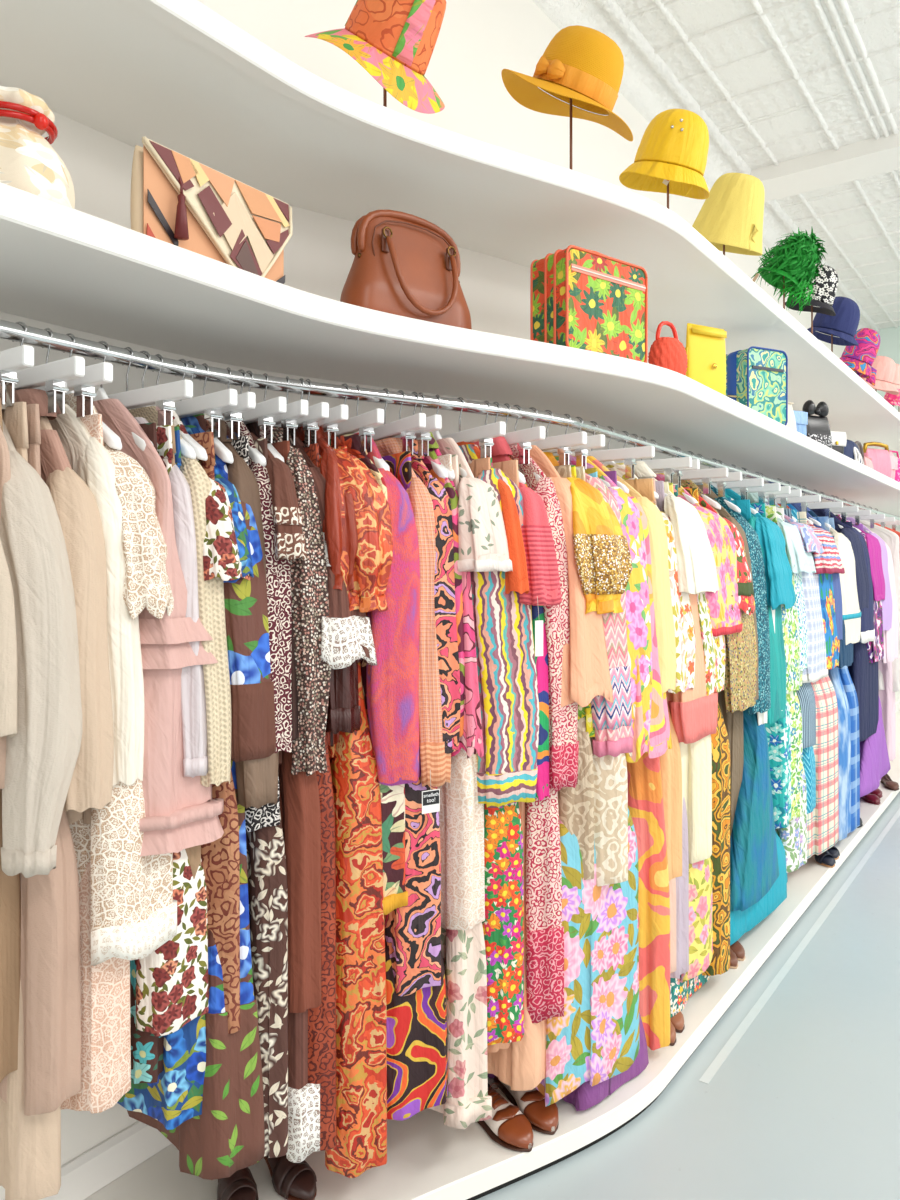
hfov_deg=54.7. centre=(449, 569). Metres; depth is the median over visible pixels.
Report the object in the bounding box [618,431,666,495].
hanger
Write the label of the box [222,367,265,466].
hanger
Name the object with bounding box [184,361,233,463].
hanger
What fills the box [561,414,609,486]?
hanger
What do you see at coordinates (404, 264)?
handbag
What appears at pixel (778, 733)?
dress
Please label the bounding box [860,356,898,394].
sun hat
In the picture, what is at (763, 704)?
dress
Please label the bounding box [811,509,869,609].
blazer
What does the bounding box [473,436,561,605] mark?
sweater
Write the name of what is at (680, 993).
dress
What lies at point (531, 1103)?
shoe
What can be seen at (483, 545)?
blouse
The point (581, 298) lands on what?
suitcase
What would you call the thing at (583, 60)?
sun hat
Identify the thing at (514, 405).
hanger
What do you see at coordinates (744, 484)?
hanger
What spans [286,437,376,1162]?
dress
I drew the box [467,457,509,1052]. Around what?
slip
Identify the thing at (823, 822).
dress
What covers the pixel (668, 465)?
hanger
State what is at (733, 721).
dress
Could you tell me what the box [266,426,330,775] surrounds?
dress
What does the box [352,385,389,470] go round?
hanger
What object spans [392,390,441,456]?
hanger
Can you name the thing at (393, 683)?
sweater
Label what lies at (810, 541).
blouse
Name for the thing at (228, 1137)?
dress
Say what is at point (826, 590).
dress
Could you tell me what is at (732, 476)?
hanger
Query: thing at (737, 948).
loafer
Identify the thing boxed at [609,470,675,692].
dress
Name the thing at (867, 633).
blazer
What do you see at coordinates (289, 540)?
blouse
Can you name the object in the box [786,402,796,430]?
pouch
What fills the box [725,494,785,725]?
dress
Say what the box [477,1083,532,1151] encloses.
shoe
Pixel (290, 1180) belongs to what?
sandal
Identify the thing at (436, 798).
print
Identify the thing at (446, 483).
blouse
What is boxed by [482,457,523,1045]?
dress
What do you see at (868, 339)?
hat
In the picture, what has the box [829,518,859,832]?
dress
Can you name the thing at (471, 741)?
blouse
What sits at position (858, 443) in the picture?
handbag
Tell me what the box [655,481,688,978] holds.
slip
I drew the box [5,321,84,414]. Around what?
hanger
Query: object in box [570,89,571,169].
stand
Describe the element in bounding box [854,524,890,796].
dress
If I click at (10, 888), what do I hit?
dress
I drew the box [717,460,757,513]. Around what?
hanger
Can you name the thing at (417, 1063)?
dress
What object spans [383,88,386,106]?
stand
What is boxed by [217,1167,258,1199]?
sandal
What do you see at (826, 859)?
sandal
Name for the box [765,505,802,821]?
dress
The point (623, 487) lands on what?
hanger
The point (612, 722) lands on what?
dress
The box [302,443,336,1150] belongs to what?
dress
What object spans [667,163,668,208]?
stand
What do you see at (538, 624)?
tag
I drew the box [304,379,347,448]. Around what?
hanger
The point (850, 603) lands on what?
blouse
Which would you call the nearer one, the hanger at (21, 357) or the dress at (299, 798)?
the hanger at (21, 357)
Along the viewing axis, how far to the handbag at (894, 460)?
5.90 m
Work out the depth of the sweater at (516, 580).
2.09 m
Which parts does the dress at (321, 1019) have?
skirt panel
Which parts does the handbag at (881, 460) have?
gold frame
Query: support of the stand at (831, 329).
on the wall shelf at (179, 75)
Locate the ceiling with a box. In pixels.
[615,0,899,328]
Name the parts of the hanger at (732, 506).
shoulder arm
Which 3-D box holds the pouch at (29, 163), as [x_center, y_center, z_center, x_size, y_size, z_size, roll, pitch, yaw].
[-0.750,-0.702,1.501,0.192,0.213,0.190,0,0,26]
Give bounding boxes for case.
[725,346,787,425]
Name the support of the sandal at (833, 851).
on the display platform
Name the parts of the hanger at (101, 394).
shoulder arm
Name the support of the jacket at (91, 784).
hanging from the hanger at (51, 375)
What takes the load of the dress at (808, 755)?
hanging from the hanger
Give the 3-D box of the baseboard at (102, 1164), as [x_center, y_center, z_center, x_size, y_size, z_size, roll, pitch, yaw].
[1.422,1.382,4.631,0.331,0.094,11.596,0,0,38]
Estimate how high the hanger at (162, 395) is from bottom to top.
0.182 m
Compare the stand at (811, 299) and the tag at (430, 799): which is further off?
the stand at (811, 299)
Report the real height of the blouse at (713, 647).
0.726 m
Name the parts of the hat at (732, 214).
tied cord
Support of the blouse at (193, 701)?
hanging from the hanger at (187, 450)
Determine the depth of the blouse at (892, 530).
6.17 m
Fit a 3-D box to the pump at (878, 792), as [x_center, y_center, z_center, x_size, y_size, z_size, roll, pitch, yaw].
[2.693,1.397,5.582,0.086,0.065,0.250,0,0,-2]
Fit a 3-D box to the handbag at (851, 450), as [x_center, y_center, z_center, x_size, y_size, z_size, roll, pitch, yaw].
[2.271,-0.671,4.975,0.213,0.152,0.121,0,0,-26]
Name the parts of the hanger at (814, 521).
shoulder arm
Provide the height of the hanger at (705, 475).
0.182 m
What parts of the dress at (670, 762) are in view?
leg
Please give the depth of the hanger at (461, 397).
2.29 m
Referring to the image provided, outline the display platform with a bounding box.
[84,710,899,1199]
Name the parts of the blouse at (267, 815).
skirt panel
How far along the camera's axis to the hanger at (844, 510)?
4.99 m
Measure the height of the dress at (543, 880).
1.456 m
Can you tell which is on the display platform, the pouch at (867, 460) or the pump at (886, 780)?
the pump at (886, 780)
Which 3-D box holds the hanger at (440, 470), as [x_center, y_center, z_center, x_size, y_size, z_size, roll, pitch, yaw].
[-0.093,-0.337,2.228,0.024,0.238,0.330,0,0,-30]
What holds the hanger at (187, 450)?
hanging from the rail
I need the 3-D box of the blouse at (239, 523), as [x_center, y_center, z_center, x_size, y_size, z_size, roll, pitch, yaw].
[-0.577,0.057,1.877,0.490,0.727,0.059,0,0,42]
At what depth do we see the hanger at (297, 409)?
1.90 m
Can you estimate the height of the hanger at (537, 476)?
0.238 m
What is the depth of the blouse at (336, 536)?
1.86 m
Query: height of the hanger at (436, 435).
0.238 m
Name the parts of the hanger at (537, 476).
shoulder arm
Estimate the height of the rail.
0.126 m
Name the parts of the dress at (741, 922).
panel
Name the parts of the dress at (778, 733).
leg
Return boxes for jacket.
[0,539,16,736]
[5,389,113,824]
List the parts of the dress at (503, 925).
skirt panel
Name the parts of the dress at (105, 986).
skirt panel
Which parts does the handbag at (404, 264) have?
frame, frame, handle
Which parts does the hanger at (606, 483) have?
shoulder arm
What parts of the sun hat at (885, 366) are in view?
crown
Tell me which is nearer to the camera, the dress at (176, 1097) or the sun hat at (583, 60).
the dress at (176, 1097)
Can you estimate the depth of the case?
3.59 m
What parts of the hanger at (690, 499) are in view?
shoulder arm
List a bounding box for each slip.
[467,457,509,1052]
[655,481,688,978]
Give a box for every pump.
[860,793,879,804]
[870,788,882,797]
[880,774,898,790]
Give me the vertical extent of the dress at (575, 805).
1.087 m
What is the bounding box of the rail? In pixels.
[0,320,899,519]
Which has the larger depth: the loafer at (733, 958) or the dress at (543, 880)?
the loafer at (733, 958)
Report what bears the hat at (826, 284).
on the stand at (811, 299)
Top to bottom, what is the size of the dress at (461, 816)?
1.124 m
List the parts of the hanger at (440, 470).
shoulder arm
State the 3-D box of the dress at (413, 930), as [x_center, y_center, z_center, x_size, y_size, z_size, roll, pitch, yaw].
[-0.172,0.318,2.175,0.206,1.283,0.494,0,0,-30]
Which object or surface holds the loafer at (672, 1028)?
on the display platform
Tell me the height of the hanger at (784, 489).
0.182 m
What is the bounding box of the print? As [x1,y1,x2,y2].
[423,790,438,805]
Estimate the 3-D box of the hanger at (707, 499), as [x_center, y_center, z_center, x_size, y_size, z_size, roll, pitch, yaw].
[0.841,-0.337,3.233,0.330,0.238,0.024,0,0,36]
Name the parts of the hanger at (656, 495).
shoulder arm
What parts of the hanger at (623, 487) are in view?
shoulder arm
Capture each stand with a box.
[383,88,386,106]
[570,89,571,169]
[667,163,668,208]
[783,270,784,308]
[811,299,812,333]
[831,329,832,351]
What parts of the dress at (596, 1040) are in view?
skirt panel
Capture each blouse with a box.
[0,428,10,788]
[49,403,144,785]
[134,417,207,777]
[172,411,250,580]
[184,425,253,577]
[218,420,278,808]
[224,420,291,752]
[230,436,279,831]
[250,432,306,765]
[288,425,357,746]
[302,441,360,746]
[319,444,392,757]
[417,432,464,736]
[433,448,483,758]
[436,438,512,571]
[529,445,613,706]
[543,452,631,613]
[554,454,652,756]
[571,465,594,736]
[603,463,695,693]
[619,461,718,593]
[654,473,742,636]
[681,480,756,712]
[682,486,754,615]
[697,592,724,695]
[725,489,795,609]
[737,492,815,572]
[765,498,827,682]
[766,503,823,553]
[781,546,801,693]
[793,572,807,670]
[807,508,852,667]
[807,521,844,573]
[829,527,860,644]
[846,517,891,630]
[858,528,884,600]
[860,520,899,691]
[874,523,899,537]
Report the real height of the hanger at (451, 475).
0.238 m
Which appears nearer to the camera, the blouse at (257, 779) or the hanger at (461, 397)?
the blouse at (257, 779)
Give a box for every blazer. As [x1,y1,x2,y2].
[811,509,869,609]
[834,516,874,642]
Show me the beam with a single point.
(869, 157)
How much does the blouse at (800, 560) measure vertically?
0.743 m
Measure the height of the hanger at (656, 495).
0.238 m
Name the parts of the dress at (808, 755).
leg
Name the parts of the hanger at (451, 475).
shoulder arm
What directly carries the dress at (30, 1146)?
hanging from the hanger at (21, 357)
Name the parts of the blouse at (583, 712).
skirt panel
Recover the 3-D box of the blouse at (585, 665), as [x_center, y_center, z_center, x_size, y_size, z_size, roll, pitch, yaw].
[0.182,0.029,2.364,0.526,0.728,0.194,0,0,41]
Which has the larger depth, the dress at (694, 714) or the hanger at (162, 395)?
the dress at (694, 714)
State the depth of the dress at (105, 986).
1.53 m
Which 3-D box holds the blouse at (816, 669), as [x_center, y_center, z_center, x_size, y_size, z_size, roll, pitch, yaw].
[1.564,0.082,4.100,0.447,0.834,0.498,0,0,-27]
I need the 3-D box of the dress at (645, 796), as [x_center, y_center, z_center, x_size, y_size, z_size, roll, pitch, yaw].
[0.402,0.532,2.585,0.520,1.734,0.328,0,0,38]
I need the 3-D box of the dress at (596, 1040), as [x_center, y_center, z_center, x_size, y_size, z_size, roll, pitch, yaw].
[0.273,0.540,2.481,0.519,1.641,0.454,0,0,-44]
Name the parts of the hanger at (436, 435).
shoulder arm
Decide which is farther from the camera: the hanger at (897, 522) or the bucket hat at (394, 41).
the hanger at (897, 522)
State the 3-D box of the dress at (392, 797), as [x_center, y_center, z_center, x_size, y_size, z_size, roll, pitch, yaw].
[-0.256,0.220,2.135,0.119,1.086,0.489,0,0,-31]
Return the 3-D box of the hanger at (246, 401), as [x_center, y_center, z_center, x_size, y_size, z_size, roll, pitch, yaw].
[-0.543,-0.365,1.920,0.028,0.182,0.400,0,0,-44]
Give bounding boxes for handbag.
[340,210,471,329]
[802,400,831,448]
[831,431,846,453]
[843,440,860,462]
[854,441,863,464]
[863,442,891,477]
[889,451,897,478]
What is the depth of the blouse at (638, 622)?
2.37 m
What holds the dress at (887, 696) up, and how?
hanging from the hanger at (873, 517)
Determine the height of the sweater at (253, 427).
0.728 m
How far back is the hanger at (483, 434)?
2.19 m
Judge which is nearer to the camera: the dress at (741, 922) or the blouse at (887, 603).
the dress at (741, 922)
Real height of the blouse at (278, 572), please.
0.728 m
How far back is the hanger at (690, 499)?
2.95 m
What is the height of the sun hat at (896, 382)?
0.230 m
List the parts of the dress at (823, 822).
leg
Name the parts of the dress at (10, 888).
leg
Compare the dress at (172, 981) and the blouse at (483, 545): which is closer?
the dress at (172, 981)
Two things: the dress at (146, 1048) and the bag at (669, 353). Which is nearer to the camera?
the dress at (146, 1048)
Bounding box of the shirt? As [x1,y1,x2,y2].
[790,503,842,639]
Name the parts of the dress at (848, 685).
leg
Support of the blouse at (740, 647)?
hanging from the hanger at (707, 499)
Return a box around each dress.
[0,398,20,1082]
[0,402,60,1199]
[0,404,81,1115]
[56,393,176,965]
[61,414,130,1113]
[92,398,223,855]
[117,426,205,1129]
[127,414,279,1179]
[130,423,163,1083]
[135,425,208,1035]
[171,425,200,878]
[190,432,239,1033]
[246,438,287,1157]
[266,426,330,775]
[272,441,321,1012]
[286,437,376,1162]
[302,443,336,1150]
[325,446,386,1177]
[329,434,407,914]
[382,451,447,1120]
[384,439,460,996]
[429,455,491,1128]
[437,454,484,929]
[459,444,538,807]
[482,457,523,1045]
[487,460,546,1090]
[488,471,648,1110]
[509,445,578,1022]
[510,458,548,799]
[535,468,639,1106]
[554,465,593,879]
[557,461,632,756]
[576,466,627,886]
[586,456,671,1050]
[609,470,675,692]
[624,478,681,880]
[653,479,675,973]
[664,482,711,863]
[666,594,717,743]
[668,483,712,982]
[670,484,709,1017]
[685,488,729,975]
[697,484,770,714]
[697,485,758,834]
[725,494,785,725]
[726,497,778,911]
[730,499,787,945]
[750,503,790,828]
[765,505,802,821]
[775,507,806,872]
[778,503,839,668]
[784,508,815,748]
[791,510,815,813]
[797,512,838,858]
[813,516,850,840]
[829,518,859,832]
[835,515,883,662]
[842,522,878,741]
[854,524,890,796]
[871,531,898,760]
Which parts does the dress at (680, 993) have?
panel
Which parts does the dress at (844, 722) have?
leg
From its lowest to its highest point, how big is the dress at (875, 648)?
0.877 m
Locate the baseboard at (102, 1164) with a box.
[4,699,899,1199]
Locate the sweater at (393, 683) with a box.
[354,432,420,785]
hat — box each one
[305,0,445,113]
[501,25,632,140]
[619,109,709,198]
[692,173,764,255]
[752,228,826,314]
[785,264,838,315]
[807,296,859,345]
[839,328,879,385]
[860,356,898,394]
[880,363,899,390]
[884,389,899,405]
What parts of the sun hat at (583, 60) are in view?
crown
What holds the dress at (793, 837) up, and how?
hanging from the rail
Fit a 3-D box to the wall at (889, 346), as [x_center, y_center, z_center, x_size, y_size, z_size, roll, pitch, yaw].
[7.655,-0.560,7.399,8.200,4.320,0.150,0,0,36]
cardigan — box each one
[0,402,81,877]
[128,406,230,786]
[375,438,450,786]
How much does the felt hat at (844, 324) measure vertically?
0.280 m
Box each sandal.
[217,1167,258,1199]
[264,1155,316,1199]
[814,850,835,867]
[827,846,839,859]
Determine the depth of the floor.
2.50 m
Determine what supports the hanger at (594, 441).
hanging from the rail
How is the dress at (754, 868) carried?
hanging from the hanger at (732, 506)
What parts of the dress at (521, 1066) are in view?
skirt panel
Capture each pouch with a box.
[0,86,74,208]
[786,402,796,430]
[864,456,873,469]
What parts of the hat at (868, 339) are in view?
crown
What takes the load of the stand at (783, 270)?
on the wall shelf at (179, 75)
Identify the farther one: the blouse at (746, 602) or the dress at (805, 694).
the dress at (805, 694)
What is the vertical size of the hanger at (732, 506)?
0.238 m
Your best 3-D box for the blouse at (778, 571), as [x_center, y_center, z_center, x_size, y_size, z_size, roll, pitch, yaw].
[1.125,0.029,3.584,0.528,0.727,0.335,0,0,36]
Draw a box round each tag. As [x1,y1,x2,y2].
[422,770,439,813]
[535,596,542,655]
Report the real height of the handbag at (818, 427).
0.261 m
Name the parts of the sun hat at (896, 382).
crown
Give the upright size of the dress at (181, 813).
0.856 m
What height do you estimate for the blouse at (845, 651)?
0.828 m
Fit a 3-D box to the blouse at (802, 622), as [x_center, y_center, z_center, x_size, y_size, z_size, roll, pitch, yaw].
[1.317,0.063,3.871,0.496,0.740,0.277,0,0,36]
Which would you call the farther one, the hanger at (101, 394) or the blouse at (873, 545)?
the blouse at (873, 545)
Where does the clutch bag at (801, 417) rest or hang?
on the wall shelf at (61, 265)
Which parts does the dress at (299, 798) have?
skirt panel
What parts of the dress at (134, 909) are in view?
scalloped trim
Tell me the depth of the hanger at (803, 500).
4.25 m
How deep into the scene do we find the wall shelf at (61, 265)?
2.13 m
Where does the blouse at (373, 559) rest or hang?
hanging from the hanger
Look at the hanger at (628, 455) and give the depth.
2.59 m
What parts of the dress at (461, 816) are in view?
panel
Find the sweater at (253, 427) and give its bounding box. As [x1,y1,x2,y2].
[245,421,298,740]
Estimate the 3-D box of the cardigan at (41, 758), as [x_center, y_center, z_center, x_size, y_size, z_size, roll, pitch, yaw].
[-0.821,0.079,1.537,0.492,0.805,0.148,0,0,36]
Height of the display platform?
0.070 m
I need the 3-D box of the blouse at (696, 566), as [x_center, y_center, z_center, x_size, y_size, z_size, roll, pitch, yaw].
[0.596,0.021,2.852,0.526,0.744,0.295,0,0,36]
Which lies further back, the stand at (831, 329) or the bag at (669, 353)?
the stand at (831, 329)
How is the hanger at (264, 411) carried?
hanging from the rail
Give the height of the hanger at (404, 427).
0.182 m
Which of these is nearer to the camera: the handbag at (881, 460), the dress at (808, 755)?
the dress at (808, 755)
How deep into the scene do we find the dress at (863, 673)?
4.98 m
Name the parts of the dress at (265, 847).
leg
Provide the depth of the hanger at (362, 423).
2.02 m
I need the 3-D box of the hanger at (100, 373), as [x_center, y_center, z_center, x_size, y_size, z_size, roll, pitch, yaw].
[-0.760,-0.365,1.641,0.400,0.182,0.028,0,0,36]
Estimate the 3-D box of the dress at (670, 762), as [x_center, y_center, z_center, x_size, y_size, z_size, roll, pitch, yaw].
[0.485,0.323,2.736,0.491,1.206,0.111,0,0,36]
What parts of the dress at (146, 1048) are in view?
panel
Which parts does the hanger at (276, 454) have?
shoulder arm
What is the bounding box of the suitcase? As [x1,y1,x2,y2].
[530,245,647,362]
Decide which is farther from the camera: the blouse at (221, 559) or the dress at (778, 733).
the dress at (778, 733)
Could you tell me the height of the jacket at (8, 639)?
0.589 m
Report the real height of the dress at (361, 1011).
1.601 m
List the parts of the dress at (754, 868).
panel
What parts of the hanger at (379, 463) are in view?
shoulder arm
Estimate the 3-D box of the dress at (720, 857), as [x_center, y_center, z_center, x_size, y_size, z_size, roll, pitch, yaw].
[0.746,0.543,3.100,0.489,1.645,0.245,0,0,36]
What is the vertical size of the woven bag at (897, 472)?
0.256 m
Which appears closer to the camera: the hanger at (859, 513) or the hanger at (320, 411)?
the hanger at (320, 411)
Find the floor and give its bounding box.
[477,792,899,1199]
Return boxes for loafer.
[669,1021,675,1045]
[670,1011,684,1032]
[730,940,744,960]
[730,949,737,968]
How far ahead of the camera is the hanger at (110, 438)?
1.59 m
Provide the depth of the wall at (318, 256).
2.44 m
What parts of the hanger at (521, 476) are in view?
shoulder arm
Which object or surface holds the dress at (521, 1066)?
hanging from the hanger at (521, 476)
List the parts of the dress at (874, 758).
skirt panel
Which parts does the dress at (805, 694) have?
leg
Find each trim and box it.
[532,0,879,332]
[699,808,899,1083]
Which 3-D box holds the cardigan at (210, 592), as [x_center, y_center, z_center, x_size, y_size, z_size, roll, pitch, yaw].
[-0.638,0.040,1.802,0.484,0.750,0.082,0,0,32]
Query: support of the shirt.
hanging from the hanger at (814, 521)
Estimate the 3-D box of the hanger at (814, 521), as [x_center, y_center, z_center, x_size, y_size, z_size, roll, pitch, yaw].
[1.732,-0.337,4.474,0.330,0.238,0.024,0,0,36]
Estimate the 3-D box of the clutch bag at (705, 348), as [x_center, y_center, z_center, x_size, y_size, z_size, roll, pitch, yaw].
[0.910,-0.730,3.086,0.190,0.270,0.037,0,0,-29]
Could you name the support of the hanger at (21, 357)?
hanging from the rail
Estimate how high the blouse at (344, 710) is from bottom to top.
0.728 m
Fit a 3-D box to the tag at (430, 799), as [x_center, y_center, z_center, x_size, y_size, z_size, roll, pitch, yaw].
[-0.043,0.489,1.925,0.045,0.095,0.006,0,0,-30]
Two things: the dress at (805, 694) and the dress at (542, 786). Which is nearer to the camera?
the dress at (542, 786)
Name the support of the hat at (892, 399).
on the stand
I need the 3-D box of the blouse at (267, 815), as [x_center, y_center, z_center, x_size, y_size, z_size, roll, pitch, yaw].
[-0.515,0.129,1.945,0.126,0.819,0.417,0,0,-43]
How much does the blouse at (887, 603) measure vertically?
0.728 m
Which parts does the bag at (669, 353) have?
handle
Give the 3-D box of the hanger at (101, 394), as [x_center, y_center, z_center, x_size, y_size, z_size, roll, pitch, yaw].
[-0.695,-0.337,1.733,0.330,0.238,0.024,0,0,36]
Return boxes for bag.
[130,136,292,283]
[648,321,687,374]
[685,323,726,394]
[793,410,807,435]
[889,450,899,481]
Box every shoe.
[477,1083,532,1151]
[494,1076,558,1134]
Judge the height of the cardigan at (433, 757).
0.813 m
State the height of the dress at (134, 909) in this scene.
1.030 m
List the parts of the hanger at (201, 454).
shoulder arm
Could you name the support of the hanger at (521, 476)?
hanging from the rail
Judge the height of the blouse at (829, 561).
0.728 m
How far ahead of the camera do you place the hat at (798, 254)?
3.92 m
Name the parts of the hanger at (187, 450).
shoulder arm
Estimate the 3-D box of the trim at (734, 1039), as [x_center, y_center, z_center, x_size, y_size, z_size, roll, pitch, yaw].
[3.043,1.499,5.750,0.028,0.001,7.890,0,0,36]
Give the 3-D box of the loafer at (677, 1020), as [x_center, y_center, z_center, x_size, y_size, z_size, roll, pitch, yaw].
[0.673,1.397,2.805,0.086,0.065,0.250,0,0,-19]
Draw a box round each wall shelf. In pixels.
[0,0,899,457]
[0,182,899,515]
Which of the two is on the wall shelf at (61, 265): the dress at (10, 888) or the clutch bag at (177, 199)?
the clutch bag at (177, 199)
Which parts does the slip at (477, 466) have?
skirt panel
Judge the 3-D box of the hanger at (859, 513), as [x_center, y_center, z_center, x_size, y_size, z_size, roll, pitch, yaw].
[2.384,-0.365,5.380,0.400,0.182,0.028,0,0,36]
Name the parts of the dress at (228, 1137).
hem panel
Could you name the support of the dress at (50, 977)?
hanging from the hanger at (21, 357)
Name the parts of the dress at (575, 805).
leg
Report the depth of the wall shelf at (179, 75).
2.17 m
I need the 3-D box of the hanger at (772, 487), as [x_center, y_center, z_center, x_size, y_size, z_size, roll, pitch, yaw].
[1.219,-0.365,3.759,0.400,0.182,0.028,0,0,36]
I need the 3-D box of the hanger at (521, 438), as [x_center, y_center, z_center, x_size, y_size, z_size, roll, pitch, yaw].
[0.122,-0.365,2.361,0.028,0.182,0.400,0,0,-34]
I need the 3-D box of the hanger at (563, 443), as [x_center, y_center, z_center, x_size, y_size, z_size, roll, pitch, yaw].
[0.228,-0.365,2.439,0.028,0.182,0.400,0,0,-39]
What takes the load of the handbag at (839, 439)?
on the wall shelf at (61, 265)
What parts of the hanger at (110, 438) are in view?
shoulder arm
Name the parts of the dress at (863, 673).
skirt panel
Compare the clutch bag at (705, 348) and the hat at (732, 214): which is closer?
the clutch bag at (705, 348)
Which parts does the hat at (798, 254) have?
crown, feather trim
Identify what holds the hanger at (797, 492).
hanging from the rail
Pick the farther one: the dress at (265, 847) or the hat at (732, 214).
the hat at (732, 214)
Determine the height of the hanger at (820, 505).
0.182 m
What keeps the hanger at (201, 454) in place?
hanging from the rail
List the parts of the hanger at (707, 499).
shoulder arm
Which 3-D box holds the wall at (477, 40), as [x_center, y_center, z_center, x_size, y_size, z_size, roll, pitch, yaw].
[-0.390,-0.610,2.989,0.280,4.220,16.400,0,0,36]
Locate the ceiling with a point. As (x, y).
(781, 80)
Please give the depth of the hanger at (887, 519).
6.00 m
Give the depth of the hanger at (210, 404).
1.79 m
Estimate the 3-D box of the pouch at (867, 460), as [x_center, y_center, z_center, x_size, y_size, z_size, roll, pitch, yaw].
[2.610,-0.651,5.459,0.070,0.113,0.195,0,0,36]
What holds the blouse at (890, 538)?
hanging from the hanger
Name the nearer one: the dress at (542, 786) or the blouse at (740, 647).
the dress at (542, 786)
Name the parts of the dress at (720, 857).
leg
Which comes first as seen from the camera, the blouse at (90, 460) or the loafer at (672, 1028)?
the blouse at (90, 460)
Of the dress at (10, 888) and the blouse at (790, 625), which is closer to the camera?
the dress at (10, 888)
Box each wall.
[0,110,899,1199]
[197,0,845,357]
[874,326,899,410]
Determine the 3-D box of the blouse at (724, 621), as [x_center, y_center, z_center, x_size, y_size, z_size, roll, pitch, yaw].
[0.724,0.029,3.036,0.509,0.727,0.437,0,0,36]
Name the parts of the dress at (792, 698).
leg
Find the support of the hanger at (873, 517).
hanging from the rail
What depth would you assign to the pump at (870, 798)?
5.33 m
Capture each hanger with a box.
[0,345,33,406]
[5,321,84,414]
[33,328,112,417]
[63,333,121,449]
[92,341,153,450]
[92,347,192,425]
[134,351,195,458]
[152,354,207,460]
[175,359,236,437]
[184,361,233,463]
[202,363,255,439]
[220,369,285,443]
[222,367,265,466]
[246,371,283,461]
[263,373,307,445]
[275,376,328,447]
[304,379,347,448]
[329,384,383,452]
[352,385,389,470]
[372,388,425,454]
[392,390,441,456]
[412,392,447,478]
[418,393,454,478]
[433,394,466,476]
[441,397,505,457]
[460,397,463,430]
[482,401,525,483]
[491,402,544,464]
[504,403,540,480]
[514,405,548,477]
[529,407,586,465]
[542,410,604,469]
[553,421,654,477]
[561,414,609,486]
[572,417,628,492]
[602,426,658,498]
[616,434,691,482]
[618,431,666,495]
[641,436,699,487]
[651,439,697,503]
[658,446,727,493]
[677,447,720,509]
[687,451,741,496]
[696,454,740,512]
[711,459,763,499]
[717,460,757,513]
[731,464,780,502]
[743,468,789,504]
[756,472,801,509]
[775,478,820,513]
[786,481,820,525]
[802,486,842,517]
[821,492,857,521]
[835,496,870,524]
[847,501,884,527]
[864,505,894,527]
[875,508,899,530]
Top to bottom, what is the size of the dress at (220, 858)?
1.203 m
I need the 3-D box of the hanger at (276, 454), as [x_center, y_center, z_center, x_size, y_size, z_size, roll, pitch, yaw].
[-0.462,-0.337,1.991,0.024,0.238,0.330,0,0,-39]
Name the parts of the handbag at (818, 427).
sequin panel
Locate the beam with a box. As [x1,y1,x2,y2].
[751,131,899,201]
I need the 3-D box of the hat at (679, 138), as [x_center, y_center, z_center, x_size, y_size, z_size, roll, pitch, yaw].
[0.712,-1.358,2.895,0.292,0.290,0.295,0,0,16]
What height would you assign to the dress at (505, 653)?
0.885 m
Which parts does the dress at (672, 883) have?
skirt panel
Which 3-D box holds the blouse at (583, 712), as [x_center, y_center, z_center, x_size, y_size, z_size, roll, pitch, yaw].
[0.246,0.078,2.453,0.151,0.717,0.483,0,0,-39]
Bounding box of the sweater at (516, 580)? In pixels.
[457,441,528,593]
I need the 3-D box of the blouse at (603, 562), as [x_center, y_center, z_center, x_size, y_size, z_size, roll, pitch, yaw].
[0.249,0.048,2.430,0.209,0.743,0.541,0,0,-39]
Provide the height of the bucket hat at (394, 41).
0.360 m
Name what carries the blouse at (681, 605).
hanging from the hanger at (656, 495)
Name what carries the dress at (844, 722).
hanging from the hanger
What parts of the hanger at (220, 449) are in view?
shoulder arm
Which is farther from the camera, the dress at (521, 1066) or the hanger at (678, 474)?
the hanger at (678, 474)
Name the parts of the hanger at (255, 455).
shoulder arm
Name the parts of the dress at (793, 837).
leg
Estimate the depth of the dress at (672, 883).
2.66 m

